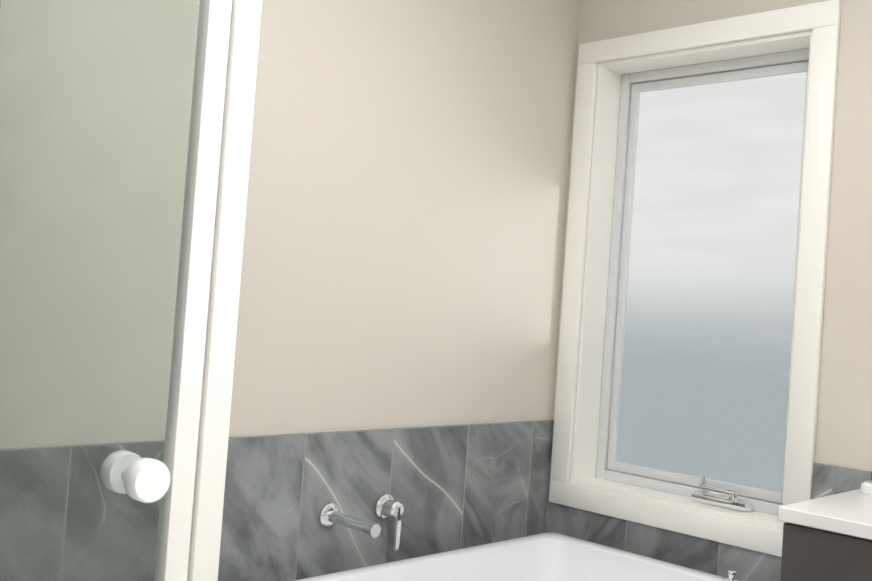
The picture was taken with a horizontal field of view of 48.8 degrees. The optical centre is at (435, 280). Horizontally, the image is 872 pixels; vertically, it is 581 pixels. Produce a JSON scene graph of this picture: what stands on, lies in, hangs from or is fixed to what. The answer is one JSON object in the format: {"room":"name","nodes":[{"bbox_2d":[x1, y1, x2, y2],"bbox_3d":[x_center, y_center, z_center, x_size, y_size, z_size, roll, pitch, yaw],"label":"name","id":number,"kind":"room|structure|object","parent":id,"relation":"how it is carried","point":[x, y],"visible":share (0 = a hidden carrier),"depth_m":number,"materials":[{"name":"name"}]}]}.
{"room":"bathroom","nodes":[
{"label":"bathroom","id":0,"kind":"room"},
{"bbox_2d":[0,0,579,448],"bbox_3d":[-0.615,0.062,2.216,0.200,2.380,3.300,2,-2,44],"label":"wall","id":1,"kind":"structure","parent":0,"point":[402,256],"depth_m":2.45,"materials":[{"name":"beige paint"}]},
{"bbox_2d":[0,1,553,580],"bbox_3d":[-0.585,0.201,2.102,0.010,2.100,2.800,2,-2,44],"label":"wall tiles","id":2,"kind":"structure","parent":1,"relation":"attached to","point":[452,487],"depth_m":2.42,"materials":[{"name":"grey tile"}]},
{"bbox_2d":[319,494,403,550],"bbox_3d":[-0.143,0.636,2.437,0.178,0.139,0.257,2,-2,44],"label":"faucet","id":3,"kind":"object","parent":2,"relation":"attached to","point":[387,506],"visible":1,"depth_m":2.42,"materials":[{"name":"silver metal"}]},
{"bbox_2d":[550,0,871,529],"bbox_3d":[1.383,0.205,2.299,2.950,2.380,0.220,2,-2,44],"label":"wall","id":4,"kind":"structure","parent":0,"point":[844,428],"depth_m":2.50,"materials":[{"name":"beige paint"}]},
{"bbox_2d":[549,0,840,556],"bbox_3d":[0.773,-0.011,2.861,0.836,1.476,0.186,2,-2,44],"label":"awning window","id":5,"kind":"structure","parent":4,"relation":"in","point":[709,359],"depth_m":2.90,"materials":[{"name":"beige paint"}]},
{"bbox_2d":[545,463,871,580],"bbox_3d":[0.721,0.643,2.739,0.993,0.360,0.010,2,-2,44],"label":"wall tiles","id":6,"kind":"structure","parent":4,"relation":"attached to","point":[701,554],"depth_m":2.73,"materials":[{"name":"grey tile"}]},
{"bbox_3d":[0.280,1.348,1.217,2.950,0.120,3.300,2,-2,44],"label":"floor","id":7,"kind":"structure","parent":0,"visible":0},
{"bbox_2d":[778,513,871,580],"bbox_3d":[1.382,0.966,1.721,1.424,0.824,0.496,2,-2,44],"label":"bathroom vanity","id":8,"kind":"object","parent":7,"relation":"on","point":[827,538],"depth_m":2.01,"materials":[{"name":"wood"}]},
{"bbox_2d":[778,485,871,532],"bbox_3d":[1.418,0.541,1.741,1.440,0.030,0.477,2,-2,44],"label":"countertop","id":9,"kind":"structure","parent":8,"relation":"on","point":[852,509],"depth_m":2.07,"materials":[{"name":"white stone"}]},
{"bbox_3d":[-0.002,1.024,2.103,0.890,0.540,1.872,2,-2,44],"label":"tiled wall","id":10,"kind":"structure","parent":7,"relation":"on","visible":0},
{"bbox_2d":[294,532,739,580],"bbox_3d":[0.040,0.915,2.088,0.765,0.447,1.650,2,-2,44],"label":"bathtub","id":11,"kind":"object","parent":10,"relation":"in","point":[550,556],"visible":1,"depth_m":2.68,"materials":[{"name":"ceramic"}]},
{"bbox_3d":[-0.987,1.193,1.093,0.882,0.004,0.918,2,-2,44],"label":"tiles","id":12,"kind":"structure","parent":7,"relation":"on","visible":0},
{"bbox_2d":[0,0,261,580],"bbox_3d":[-0.895,0.262,1.106,0.938,1.870,0.930,2,-2,44],"label":"shower enclosure","id":13,"kind":"object","parent":12,"relation":"on","point":[184,480],"visible":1,"depth_m":1.11,"materials":[{"name":"clear glass"}]}
]}

